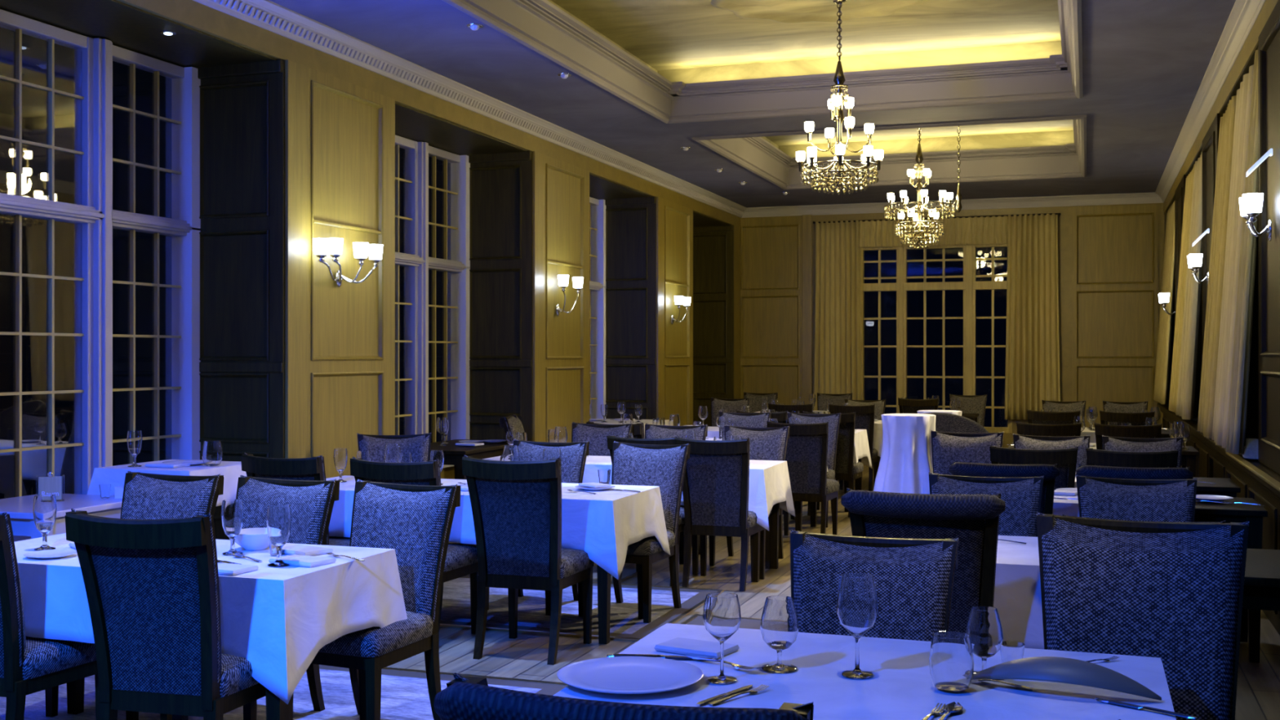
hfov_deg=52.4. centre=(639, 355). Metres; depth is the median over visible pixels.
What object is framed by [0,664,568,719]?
rug
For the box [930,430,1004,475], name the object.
dining chair
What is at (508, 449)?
wine glass
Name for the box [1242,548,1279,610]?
dining table
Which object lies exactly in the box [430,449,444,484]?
water goblet
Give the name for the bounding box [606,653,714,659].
knife
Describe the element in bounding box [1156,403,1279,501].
trim
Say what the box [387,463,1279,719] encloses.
floor
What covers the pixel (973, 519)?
dining chair
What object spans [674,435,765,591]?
dining chair
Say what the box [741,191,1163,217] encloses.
trim
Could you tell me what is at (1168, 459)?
dining chair
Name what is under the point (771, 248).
trim
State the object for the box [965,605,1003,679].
stemmed glass
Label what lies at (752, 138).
trim
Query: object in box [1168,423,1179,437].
water goblet
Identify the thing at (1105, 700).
knife
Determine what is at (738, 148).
trim
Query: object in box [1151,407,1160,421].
wine glass
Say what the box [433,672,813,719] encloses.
dining chair
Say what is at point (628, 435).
wine glass
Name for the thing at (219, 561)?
knife
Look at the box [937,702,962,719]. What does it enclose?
spoon
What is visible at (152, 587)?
dining chair
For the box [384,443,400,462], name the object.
wine glass
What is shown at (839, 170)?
chandelier
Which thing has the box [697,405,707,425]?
wine glass
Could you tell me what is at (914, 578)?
dining chair
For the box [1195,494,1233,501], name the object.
plate
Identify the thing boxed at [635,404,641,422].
water goblet
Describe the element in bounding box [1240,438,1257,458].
cushion
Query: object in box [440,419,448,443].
water goblet
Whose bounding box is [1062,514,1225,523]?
dining chair
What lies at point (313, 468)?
dining chair
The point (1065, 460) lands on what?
dining chair
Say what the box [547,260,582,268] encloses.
trim
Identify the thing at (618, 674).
plate
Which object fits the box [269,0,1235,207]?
ceiling
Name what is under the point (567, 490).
fork
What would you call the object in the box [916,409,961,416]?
tablecloth
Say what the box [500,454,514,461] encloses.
water goblet
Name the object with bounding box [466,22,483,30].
recessed light
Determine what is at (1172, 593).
dining chair
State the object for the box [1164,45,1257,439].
wall
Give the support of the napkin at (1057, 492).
on the tablecloth at (1068, 507)
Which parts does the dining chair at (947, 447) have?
rail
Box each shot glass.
[99,484,111,497]
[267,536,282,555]
[597,469,610,484]
[1000,640,1024,662]
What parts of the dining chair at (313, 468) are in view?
rail, panel, seat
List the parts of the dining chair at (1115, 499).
rail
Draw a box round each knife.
[217,560,239,564]
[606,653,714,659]
[608,488,640,492]
[696,684,752,706]
[1053,497,1078,499]
[1094,697,1197,719]
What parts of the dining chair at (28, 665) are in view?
rail, panel, backrest, leg, seat rail, seat, leg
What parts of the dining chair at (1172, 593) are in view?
rail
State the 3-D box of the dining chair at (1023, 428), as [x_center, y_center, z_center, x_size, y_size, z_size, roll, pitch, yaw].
[3.279,1.011,10.416,0.490,0.978,0.626,0,0,19]
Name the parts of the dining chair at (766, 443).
leg, leg, backrest, rail, leg, leg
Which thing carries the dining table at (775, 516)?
on the floor
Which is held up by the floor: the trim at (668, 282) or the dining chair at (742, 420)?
the dining chair at (742, 420)
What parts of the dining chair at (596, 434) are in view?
rail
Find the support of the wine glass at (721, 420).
on the tablecloth
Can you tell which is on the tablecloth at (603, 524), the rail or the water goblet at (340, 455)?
the water goblet at (340, 455)
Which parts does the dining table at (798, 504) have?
leg, leg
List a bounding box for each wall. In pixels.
[116,0,740,479]
[740,203,1164,448]
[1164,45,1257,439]
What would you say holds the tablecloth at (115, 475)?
on the dining table
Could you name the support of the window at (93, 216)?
in the wall at (193, 14)
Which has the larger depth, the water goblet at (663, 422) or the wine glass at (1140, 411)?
the wine glass at (1140, 411)
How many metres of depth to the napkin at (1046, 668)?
2.83 m
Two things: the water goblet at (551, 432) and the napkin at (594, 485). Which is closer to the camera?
the napkin at (594, 485)
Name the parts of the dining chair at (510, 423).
rail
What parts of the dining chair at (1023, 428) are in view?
panel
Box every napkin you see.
[68,542,75,549]
[145,462,190,467]
[217,562,258,575]
[268,554,336,567]
[282,544,333,555]
[449,484,468,491]
[455,442,484,445]
[577,482,610,488]
[653,637,738,658]
[971,656,1161,700]
[1053,489,1077,496]
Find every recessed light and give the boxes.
[160,30,176,35]
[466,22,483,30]
[557,72,571,78]
[680,146,690,150]
[715,168,724,172]
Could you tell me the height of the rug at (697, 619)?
0.012 m
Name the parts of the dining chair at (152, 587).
leg, rail, backrest, panel, leg, seat rail, leg, seat, leg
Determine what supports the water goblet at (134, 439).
on the tablecloth at (115, 475)
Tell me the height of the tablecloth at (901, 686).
0.418 m
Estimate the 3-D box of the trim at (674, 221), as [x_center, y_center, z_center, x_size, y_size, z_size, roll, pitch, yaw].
[0.453,-0.207,16.422,0.038,3.415,1.480,0,0,19]
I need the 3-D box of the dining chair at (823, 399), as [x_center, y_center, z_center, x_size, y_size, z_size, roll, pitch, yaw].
[2.620,1.011,17.797,0.490,0.978,0.626,0,0,19]
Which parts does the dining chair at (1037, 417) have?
panel, rail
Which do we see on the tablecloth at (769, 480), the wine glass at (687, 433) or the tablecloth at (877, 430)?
the wine glass at (687, 433)
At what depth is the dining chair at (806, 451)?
10.30 m
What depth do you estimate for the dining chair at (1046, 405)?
15.11 m
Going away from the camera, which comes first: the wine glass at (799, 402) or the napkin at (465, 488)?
the napkin at (465, 488)
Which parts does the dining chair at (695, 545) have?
rail, leg, seat, seat rail, leg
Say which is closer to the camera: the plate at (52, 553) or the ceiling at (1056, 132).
the plate at (52, 553)
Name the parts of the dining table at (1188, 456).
leg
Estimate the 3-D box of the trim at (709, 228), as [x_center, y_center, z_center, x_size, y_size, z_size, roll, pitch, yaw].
[1.026,-1.873,19.287,0.738,0.085,0.050,0,0,19]
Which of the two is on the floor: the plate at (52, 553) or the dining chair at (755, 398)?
the dining chair at (755, 398)
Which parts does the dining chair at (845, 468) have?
leg, leg, rail, backrest, panel, seat rail, leg, seat, leg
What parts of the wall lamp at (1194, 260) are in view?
lamp shade, lamp shade, arm, plate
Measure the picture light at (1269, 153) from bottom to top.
0.148 m
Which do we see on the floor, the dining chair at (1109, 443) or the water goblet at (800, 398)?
the dining chair at (1109, 443)
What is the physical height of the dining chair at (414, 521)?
0.978 m
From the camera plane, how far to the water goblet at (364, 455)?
7.39 m
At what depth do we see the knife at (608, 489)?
7.12 m
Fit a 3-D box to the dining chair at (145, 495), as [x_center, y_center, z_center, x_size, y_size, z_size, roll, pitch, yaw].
[-2.150,1.011,5.563,0.490,0.978,0.626,0,0,19]
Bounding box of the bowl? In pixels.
[234,528,269,550]
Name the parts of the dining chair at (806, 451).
leg, rail, backrest, panel, seat rail, leg, seat, leg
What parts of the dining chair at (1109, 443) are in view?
rail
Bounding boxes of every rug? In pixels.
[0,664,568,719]
[440,574,724,641]
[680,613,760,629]
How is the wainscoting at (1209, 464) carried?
attached to the wall at (1251, 432)
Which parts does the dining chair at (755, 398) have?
rail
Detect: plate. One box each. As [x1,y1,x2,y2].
[23,549,76,559]
[161,459,204,465]
[458,440,484,443]
[481,440,506,442]
[556,656,703,693]
[575,484,615,490]
[589,418,605,421]
[1055,488,1077,490]
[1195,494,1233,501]
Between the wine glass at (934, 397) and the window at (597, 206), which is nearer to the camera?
the window at (597, 206)
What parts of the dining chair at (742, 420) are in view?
rail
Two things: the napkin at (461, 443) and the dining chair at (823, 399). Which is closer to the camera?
the napkin at (461, 443)
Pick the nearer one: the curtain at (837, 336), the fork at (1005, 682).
the fork at (1005, 682)
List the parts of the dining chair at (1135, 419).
panel, rail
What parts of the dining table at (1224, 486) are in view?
leg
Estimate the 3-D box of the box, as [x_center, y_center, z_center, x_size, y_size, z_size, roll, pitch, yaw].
[-2.663,0.713,6.750,0.100,0.060,0.060,0,0,2]
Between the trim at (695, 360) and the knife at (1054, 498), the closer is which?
the knife at (1054, 498)
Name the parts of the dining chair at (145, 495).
leg, leg, backrest, rail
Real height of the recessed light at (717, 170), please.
0.032 m
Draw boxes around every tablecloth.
[14,533,407,704]
[87,459,247,506]
[325,475,670,579]
[481,455,795,530]
[553,622,1176,719]
[589,418,669,435]
[706,426,872,468]
[872,420,883,457]
[873,413,935,493]
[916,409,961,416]
[993,535,1044,649]
[1052,494,1079,516]
[1080,427,1096,443]
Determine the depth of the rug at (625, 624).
7.58 m
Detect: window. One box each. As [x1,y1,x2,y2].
[0,8,200,542]
[395,134,470,468]
[589,196,605,418]
[861,243,1012,433]
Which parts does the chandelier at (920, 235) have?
lamp shade, lamp shade, lamp shade, arm, lamp shade, lamp shade, lamp shade, chain, lamp shade, lamp shade, lamp shade, lamp shade, lamp shade, lamp shade, stay chain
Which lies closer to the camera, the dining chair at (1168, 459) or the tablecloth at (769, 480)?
the dining chair at (1168, 459)
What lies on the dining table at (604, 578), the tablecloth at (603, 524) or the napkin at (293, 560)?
the tablecloth at (603, 524)
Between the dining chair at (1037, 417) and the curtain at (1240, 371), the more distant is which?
the dining chair at (1037, 417)
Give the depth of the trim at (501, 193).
12.32 m
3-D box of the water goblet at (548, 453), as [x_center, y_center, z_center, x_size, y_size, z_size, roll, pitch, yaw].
[-0.469,0.623,6.949,0.100,0.245,0.100,0,0,3]
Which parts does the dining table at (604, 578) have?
leg, leg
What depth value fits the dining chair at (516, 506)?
6.38 m
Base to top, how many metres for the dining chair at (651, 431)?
0.978 m
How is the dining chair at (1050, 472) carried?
on the floor
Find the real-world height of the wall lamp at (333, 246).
0.309 m
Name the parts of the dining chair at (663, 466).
leg, leg, leg, seat rail, seat, backrest, rail, leg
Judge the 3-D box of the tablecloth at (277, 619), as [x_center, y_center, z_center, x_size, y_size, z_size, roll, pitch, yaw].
[-1.790,0.945,4.918,1.637,0.398,0.836,0,0,19]
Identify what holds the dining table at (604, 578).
on the rug at (625, 624)
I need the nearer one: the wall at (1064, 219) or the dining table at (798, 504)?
the dining table at (798, 504)
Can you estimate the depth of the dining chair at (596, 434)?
10.04 m
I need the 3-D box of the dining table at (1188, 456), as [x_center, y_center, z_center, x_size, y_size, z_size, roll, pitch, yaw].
[3.789,1.127,10.700,1.440,0.746,0.680,0,0,19]
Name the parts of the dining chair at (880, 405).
backrest, rail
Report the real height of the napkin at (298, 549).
0.016 m
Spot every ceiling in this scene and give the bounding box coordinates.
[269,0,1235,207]
[547,0,1062,83]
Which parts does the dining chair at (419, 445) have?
rail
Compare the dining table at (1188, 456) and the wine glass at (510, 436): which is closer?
the wine glass at (510, 436)
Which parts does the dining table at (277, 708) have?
leg, leg, leg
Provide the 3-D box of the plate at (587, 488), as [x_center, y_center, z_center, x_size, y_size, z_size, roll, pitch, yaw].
[-0.249,0.737,7.222,0.224,0.016,0.224,0,0,19]
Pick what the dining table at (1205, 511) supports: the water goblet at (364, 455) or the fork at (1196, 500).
the fork at (1196, 500)
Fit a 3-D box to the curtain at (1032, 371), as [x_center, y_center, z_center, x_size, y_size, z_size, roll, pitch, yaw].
[5.460,-0.530,18.102,0.750,2.860,0.101,0,0,19]
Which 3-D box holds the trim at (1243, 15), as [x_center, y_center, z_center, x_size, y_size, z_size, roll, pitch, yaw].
[4.295,-2.132,9.627,0.125,0.135,17.000,0,0,19]
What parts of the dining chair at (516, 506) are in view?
leg, rail, backrest, panel, leg, seat rail, leg, seat, leg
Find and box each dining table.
[0,493,122,538]
[66,669,366,719]
[428,439,508,543]
[596,564,643,644]
[750,502,779,582]
[795,501,817,531]
[844,458,861,511]
[873,456,879,484]
[961,413,978,422]
[1007,442,1199,477]
[1160,429,1169,438]
[1192,477,1240,497]
[1194,497,1267,662]
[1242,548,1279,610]
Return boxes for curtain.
[813,220,862,410]
[1004,213,1060,419]
[1153,200,1174,404]
[1168,164,1195,414]
[1176,150,1202,419]
[1196,95,1236,438]
[1211,64,1253,448]
[1225,49,1257,453]
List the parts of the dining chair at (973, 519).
rail, panel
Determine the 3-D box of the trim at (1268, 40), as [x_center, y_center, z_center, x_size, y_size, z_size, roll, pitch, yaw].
[3.504,-0.637,7.181,0.038,2.555,1.380,0,0,19]
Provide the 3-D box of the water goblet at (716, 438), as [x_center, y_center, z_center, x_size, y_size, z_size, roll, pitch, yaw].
[0.533,0.647,8.742,0.080,0.196,0.080,0,0,-43]
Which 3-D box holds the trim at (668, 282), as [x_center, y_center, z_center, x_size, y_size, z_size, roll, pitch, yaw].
[0.464,-0.897,16.461,0.030,0.025,0.980,0,0,19]
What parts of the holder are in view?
knob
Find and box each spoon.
[232,552,262,561]
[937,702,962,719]
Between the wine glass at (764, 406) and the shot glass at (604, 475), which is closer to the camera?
the shot glass at (604, 475)
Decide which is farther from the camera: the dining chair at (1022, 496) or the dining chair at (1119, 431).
the dining chair at (1119, 431)
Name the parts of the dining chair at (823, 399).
rail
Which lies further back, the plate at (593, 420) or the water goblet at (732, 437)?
the plate at (593, 420)
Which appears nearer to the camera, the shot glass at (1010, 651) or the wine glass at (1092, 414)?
the shot glass at (1010, 651)
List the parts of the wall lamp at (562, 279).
plate, arm, lamp shade, arm, lamp shade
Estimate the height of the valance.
0.391 m
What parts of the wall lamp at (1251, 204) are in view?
lamp shade, lamp shade, arm, arm, plate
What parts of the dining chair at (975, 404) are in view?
rail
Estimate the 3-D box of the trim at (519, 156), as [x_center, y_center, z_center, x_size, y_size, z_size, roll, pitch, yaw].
[-1.367,-1.873,12.316,0.738,0.085,0.050,0,0,19]
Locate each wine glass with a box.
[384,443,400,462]
[435,417,448,445]
[502,444,519,461]
[506,431,517,444]
[554,426,567,442]
[617,401,626,422]
[621,432,633,438]
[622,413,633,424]
[669,413,679,426]
[682,429,695,439]
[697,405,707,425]
[702,592,741,684]
[715,416,725,436]
[740,405,750,412]
[760,396,767,403]
[760,402,768,409]
[768,417,777,422]
[770,400,777,404]
[796,400,804,404]
[808,394,816,400]
[836,573,878,679]
[932,395,939,404]
[1073,415,1085,432]
[1087,406,1097,430]
[1120,422,1131,426]
[1138,409,1147,413]
[1145,417,1157,425]
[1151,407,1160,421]
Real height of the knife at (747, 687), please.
0.005 m
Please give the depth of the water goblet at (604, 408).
14.44 m
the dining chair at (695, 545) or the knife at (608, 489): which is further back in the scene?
the dining chair at (695, 545)
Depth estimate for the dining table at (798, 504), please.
10.76 m
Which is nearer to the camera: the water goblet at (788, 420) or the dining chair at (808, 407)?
the water goblet at (788, 420)
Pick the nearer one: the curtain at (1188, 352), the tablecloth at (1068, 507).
the tablecloth at (1068, 507)
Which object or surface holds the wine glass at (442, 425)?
on the dining table at (453, 454)
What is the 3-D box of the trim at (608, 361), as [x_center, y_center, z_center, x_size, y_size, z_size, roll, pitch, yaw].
[-0.160,0.080,15.832,0.738,0.070,0.035,0,0,19]
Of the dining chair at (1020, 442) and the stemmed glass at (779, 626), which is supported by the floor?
the dining chair at (1020, 442)
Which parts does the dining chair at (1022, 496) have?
rail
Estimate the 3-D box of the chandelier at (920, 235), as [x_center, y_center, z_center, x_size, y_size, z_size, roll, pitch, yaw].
[3.108,-1.980,14.475,0.786,1.596,0.782,0,0,-40]
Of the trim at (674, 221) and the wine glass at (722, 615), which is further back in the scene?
the trim at (674, 221)
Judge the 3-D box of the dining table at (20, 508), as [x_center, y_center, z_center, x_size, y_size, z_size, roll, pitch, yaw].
[-3.001,1.122,6.565,0.680,0.756,0.750,0,0,19]
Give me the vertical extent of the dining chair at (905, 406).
0.978 m
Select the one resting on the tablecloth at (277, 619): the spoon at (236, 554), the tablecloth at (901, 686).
the spoon at (236, 554)
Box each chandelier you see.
[795,0,883,195]
[883,125,962,249]
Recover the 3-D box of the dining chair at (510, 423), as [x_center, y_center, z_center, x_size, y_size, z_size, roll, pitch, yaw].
[-0.894,1.011,11.230,0.626,0.978,0.490,0,0,5]
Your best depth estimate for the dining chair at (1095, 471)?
6.07 m
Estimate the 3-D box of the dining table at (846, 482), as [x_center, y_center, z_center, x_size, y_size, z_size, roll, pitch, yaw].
[1.246,1.127,13.026,1.880,0.746,0.730,0,0,19]
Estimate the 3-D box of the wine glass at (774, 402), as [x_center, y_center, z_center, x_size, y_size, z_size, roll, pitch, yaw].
[1.536,0.629,14.858,0.096,0.232,0.096,0,0,2]
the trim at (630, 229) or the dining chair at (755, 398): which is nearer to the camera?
the trim at (630, 229)
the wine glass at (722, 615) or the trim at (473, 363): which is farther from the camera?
the trim at (473, 363)
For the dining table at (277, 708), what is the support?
on the rug at (405, 695)
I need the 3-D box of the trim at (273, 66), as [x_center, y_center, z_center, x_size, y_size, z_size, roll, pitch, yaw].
[-2.662,-1.873,8.542,0.738,0.085,0.050,0,0,19]
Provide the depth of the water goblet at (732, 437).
8.85 m
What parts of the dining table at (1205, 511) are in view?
leg, leg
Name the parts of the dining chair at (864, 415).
leg, rail, backrest, panel, leg, seat, seat rail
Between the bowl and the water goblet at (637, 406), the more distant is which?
the water goblet at (637, 406)
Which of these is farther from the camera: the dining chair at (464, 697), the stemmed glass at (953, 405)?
the stemmed glass at (953, 405)
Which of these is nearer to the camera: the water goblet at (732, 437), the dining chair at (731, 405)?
the water goblet at (732, 437)
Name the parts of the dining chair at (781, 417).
rail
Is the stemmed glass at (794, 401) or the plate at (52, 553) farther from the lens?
the stemmed glass at (794, 401)
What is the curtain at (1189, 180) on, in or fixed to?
hanging from the wall at (1251, 432)
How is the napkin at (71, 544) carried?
on the tablecloth at (277, 619)
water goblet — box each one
[32,494,57,551]
[126,430,142,466]
[221,499,244,555]
[266,504,291,566]
[333,448,347,482]
[356,450,370,461]
[397,452,412,462]
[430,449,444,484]
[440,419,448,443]
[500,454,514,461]
[515,432,527,440]
[542,448,561,462]
[547,429,555,442]
[589,404,591,422]
[600,404,608,422]
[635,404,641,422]
[652,418,662,425]
[656,417,665,425]
[713,436,724,440]
[726,417,735,426]
[729,435,741,439]
[767,408,774,412]
[786,418,795,423]
[793,417,801,423]
[797,396,804,400]
[808,397,815,413]
[826,403,833,413]
[955,397,962,410]
[1086,408,1093,428]
[1088,417,1095,429]
[1107,422,1117,425]
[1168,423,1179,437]
[1173,421,1183,445]
[1179,424,1190,449]
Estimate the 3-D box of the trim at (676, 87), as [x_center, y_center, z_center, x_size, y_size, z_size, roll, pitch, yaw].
[0.907,-2.445,8.448,3.560,0.090,6.440,0,0,19]
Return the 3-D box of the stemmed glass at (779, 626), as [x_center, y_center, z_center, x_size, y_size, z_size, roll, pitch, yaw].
[0.331,0.661,3.090,0.092,0.168,0.092,0,0,-33]
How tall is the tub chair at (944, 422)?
1.040 m
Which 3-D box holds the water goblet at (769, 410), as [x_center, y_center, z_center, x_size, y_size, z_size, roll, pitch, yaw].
[1.324,0.647,13.137,0.080,0.196,0.080,0,0,-12]
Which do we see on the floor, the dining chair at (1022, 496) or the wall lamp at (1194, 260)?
the dining chair at (1022, 496)
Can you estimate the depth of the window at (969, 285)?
18.62 m
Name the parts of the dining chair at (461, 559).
rail, backrest, panel, leg, seat, seat rail, leg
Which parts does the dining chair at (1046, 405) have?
rail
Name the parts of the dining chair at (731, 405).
rail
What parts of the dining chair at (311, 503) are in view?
leg, leg, backrest, rail, leg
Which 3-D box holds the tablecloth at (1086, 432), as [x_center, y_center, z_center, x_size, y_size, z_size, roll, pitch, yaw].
[4.404,0.930,13.079,0.876,0.368,0.917,0,0,19]
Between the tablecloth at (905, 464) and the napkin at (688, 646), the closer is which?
the napkin at (688, 646)
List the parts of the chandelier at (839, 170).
lamp shade, lamp shade, lamp shade, lamp shade, arm, arm, arm, arm, lamp shade, lamp shade, lamp shade, chain, lamp shade, arm, lamp shade, lamp shade, arm, arm, arm, arm, lamp shade, lamp shade, lamp shade, lamp shade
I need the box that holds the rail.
[813,213,1060,223]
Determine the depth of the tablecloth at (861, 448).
12.81 m
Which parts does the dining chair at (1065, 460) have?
rail, panel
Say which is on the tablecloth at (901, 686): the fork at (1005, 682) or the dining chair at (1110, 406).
the fork at (1005, 682)
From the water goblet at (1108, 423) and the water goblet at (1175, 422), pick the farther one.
the water goblet at (1175, 422)
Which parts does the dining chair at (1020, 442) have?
rail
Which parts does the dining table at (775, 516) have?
leg, leg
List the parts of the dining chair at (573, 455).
leg, leg, backrest, rail, leg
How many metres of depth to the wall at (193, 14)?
10.13 m
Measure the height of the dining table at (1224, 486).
0.746 m
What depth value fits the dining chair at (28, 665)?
4.43 m
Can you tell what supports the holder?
on the dining table at (20, 508)
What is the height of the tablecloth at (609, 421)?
0.398 m
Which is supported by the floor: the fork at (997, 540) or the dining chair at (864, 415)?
the dining chair at (864, 415)
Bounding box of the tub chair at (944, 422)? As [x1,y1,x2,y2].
[923,412,988,433]
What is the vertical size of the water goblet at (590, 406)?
0.196 m
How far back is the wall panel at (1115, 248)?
17.85 m
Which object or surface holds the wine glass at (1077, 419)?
on the tablecloth
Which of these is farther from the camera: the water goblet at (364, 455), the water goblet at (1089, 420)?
the water goblet at (1089, 420)
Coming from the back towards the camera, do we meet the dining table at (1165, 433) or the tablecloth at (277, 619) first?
the dining table at (1165, 433)
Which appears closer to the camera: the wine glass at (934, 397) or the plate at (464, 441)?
the plate at (464, 441)
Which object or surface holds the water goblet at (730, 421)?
on the tablecloth
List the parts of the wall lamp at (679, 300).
arm, lamp shade, arm, lamp shade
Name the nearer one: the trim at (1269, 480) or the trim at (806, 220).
the trim at (1269, 480)
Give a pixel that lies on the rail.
(1058, 214)
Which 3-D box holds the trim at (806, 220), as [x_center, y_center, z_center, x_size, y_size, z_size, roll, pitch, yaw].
[2.468,-0.285,19.220,0.150,3.570,0.040,0,0,19]
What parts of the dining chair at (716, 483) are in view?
leg, leg, rail, backrest, panel, seat rail, leg, seat, leg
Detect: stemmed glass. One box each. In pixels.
[692,421,702,426]
[760,595,799,673]
[791,399,797,404]
[949,400,956,410]
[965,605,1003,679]
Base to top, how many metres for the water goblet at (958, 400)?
0.196 m
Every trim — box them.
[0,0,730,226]
[193,0,746,217]
[195,58,283,79]
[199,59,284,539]
[199,361,283,373]
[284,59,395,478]
[313,219,381,234]
[442,0,1082,124]
[467,151,531,163]
[469,151,533,441]
[469,360,531,367]
[519,0,1067,95]
[533,151,589,442]
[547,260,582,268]
[604,195,655,205]
[605,196,656,419]
[605,358,655,364]
[656,196,693,426]
[666,281,688,287]
[692,115,1086,189]
[693,225,733,231]
[693,225,733,426]
[693,358,733,363]
[710,0,924,23]
[740,216,801,404]
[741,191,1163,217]
[749,137,1075,166]
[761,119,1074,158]
[801,214,812,404]
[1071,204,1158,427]
[1155,0,1266,202]
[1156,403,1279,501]
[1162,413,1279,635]
[1163,0,1278,213]
[1174,174,1186,323]
[1202,113,1220,353]
[1225,451,1279,492]
[1257,0,1279,474]
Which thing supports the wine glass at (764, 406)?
on the tablecloth at (877, 430)
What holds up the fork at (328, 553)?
on the tablecloth at (277, 619)
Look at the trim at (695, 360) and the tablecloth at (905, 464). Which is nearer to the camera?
the tablecloth at (905, 464)
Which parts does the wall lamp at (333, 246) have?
lamp shade, arm, lamp shade, arm, plate, arm, arm, lamp shade, lamp shade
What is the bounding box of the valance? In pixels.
[858,215,1007,247]
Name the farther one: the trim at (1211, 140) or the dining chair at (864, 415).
the dining chair at (864, 415)
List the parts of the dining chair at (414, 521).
leg, seat rail, leg, seat, backrest, rail, leg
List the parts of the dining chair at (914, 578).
rail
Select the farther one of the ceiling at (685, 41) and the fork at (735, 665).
the ceiling at (685, 41)
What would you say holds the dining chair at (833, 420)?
on the floor
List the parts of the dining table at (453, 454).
leg, leg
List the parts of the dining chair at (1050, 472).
rail, panel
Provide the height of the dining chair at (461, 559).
0.978 m
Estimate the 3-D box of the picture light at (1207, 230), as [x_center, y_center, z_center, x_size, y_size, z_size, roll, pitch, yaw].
[4.745,-0.996,11.006,0.130,0.148,0.100,0,0,19]
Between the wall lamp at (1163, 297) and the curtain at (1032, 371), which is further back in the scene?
the curtain at (1032, 371)
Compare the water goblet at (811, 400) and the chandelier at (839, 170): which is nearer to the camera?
the chandelier at (839, 170)
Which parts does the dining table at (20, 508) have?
leg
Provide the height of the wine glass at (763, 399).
0.195 m
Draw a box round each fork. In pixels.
[325,552,364,560]
[567,489,596,493]
[682,654,762,670]
[708,684,768,706]
[922,702,948,719]
[977,679,1034,690]
[997,539,1026,543]
[1086,655,1119,662]
[1195,500,1229,503]
[1219,501,1264,506]
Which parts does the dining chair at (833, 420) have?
leg, backrest, rail, leg, seat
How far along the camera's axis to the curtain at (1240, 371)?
7.92 m
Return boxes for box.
[115,485,124,498]
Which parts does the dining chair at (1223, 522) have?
rail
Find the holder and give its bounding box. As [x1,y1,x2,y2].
[35,471,64,501]
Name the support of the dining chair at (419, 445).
on the rug at (625, 624)
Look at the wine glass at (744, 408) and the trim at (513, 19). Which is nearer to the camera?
the trim at (513, 19)
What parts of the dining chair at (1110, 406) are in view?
rail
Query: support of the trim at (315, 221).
attached to the wall at (193, 14)
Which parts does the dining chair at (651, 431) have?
backrest, rail, leg, leg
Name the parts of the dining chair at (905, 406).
rail, panel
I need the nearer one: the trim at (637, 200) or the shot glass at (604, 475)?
the shot glass at (604, 475)
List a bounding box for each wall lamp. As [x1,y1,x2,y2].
[312,237,382,287]
[555,275,583,315]
[671,295,690,324]
[1158,293,1176,315]
[1186,253,1208,285]
[1239,192,1271,240]
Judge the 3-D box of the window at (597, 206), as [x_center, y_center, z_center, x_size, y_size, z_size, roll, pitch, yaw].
[-0.854,-0.427,14.878,0.165,2.935,2.280,0,0,19]
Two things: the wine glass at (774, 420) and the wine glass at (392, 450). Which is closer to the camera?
the wine glass at (392, 450)
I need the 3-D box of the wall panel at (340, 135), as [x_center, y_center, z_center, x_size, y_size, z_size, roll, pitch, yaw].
[-2.063,-0.207,9.092,0.038,3.415,1.380,0,0,19]
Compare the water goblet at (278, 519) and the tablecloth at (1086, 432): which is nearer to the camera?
the water goblet at (278, 519)
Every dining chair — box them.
[0,511,98,719]
[44,471,223,719]
[65,508,293,719]
[160,475,339,719]
[240,453,350,546]
[311,479,461,719]
[350,456,478,634]
[356,432,431,462]
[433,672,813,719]
[462,454,594,665]
[487,439,589,615]
[498,413,524,433]
[571,422,632,456]
[577,440,690,622]
[586,421,644,438]
[606,434,698,586]
[644,423,707,564]
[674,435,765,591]
[708,424,790,568]
[711,397,750,426]
[719,410,771,436]
[736,409,795,514]
[743,391,777,412]
[766,420,839,535]
[768,402,813,413]
[782,412,841,527]
[790,529,959,641]
[802,410,863,517]
[817,392,852,410]
[828,403,879,491]
[839,398,885,484]
[840,488,1005,633]
[897,397,938,413]
[928,472,1044,537]
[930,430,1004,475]
[948,461,1059,514]
[949,394,986,426]
[989,444,1078,489]
[1013,433,1090,469]
[1016,421,1081,436]
[1026,408,1080,424]
[1035,511,1248,719]
[1041,400,1085,417]
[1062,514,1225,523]
[1075,464,1193,479]
[1075,474,1197,521]
[1085,446,1178,467]
[1093,422,1161,449]
[1099,410,1155,426]
[1102,400,1148,413]
[1102,435,1182,467]
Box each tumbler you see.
[201,440,222,466]
[928,631,973,692]
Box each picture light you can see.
[1191,228,1209,246]
[1245,148,1272,177]
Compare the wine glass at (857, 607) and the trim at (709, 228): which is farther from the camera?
the trim at (709, 228)
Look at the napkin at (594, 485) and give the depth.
7.19 m
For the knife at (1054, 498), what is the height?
0.006 m
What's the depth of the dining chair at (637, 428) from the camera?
10.08 m
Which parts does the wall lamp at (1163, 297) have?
lamp shade, arm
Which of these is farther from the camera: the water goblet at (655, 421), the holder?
the water goblet at (655, 421)
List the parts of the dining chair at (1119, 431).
rail, panel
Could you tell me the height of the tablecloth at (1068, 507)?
0.368 m
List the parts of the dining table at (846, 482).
leg, leg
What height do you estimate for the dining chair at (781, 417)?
0.978 m
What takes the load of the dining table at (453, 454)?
on the floor
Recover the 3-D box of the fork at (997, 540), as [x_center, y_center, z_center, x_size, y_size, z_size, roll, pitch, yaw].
[1.440,0.739,5.188,0.205,0.010,0.024,0,0,34]

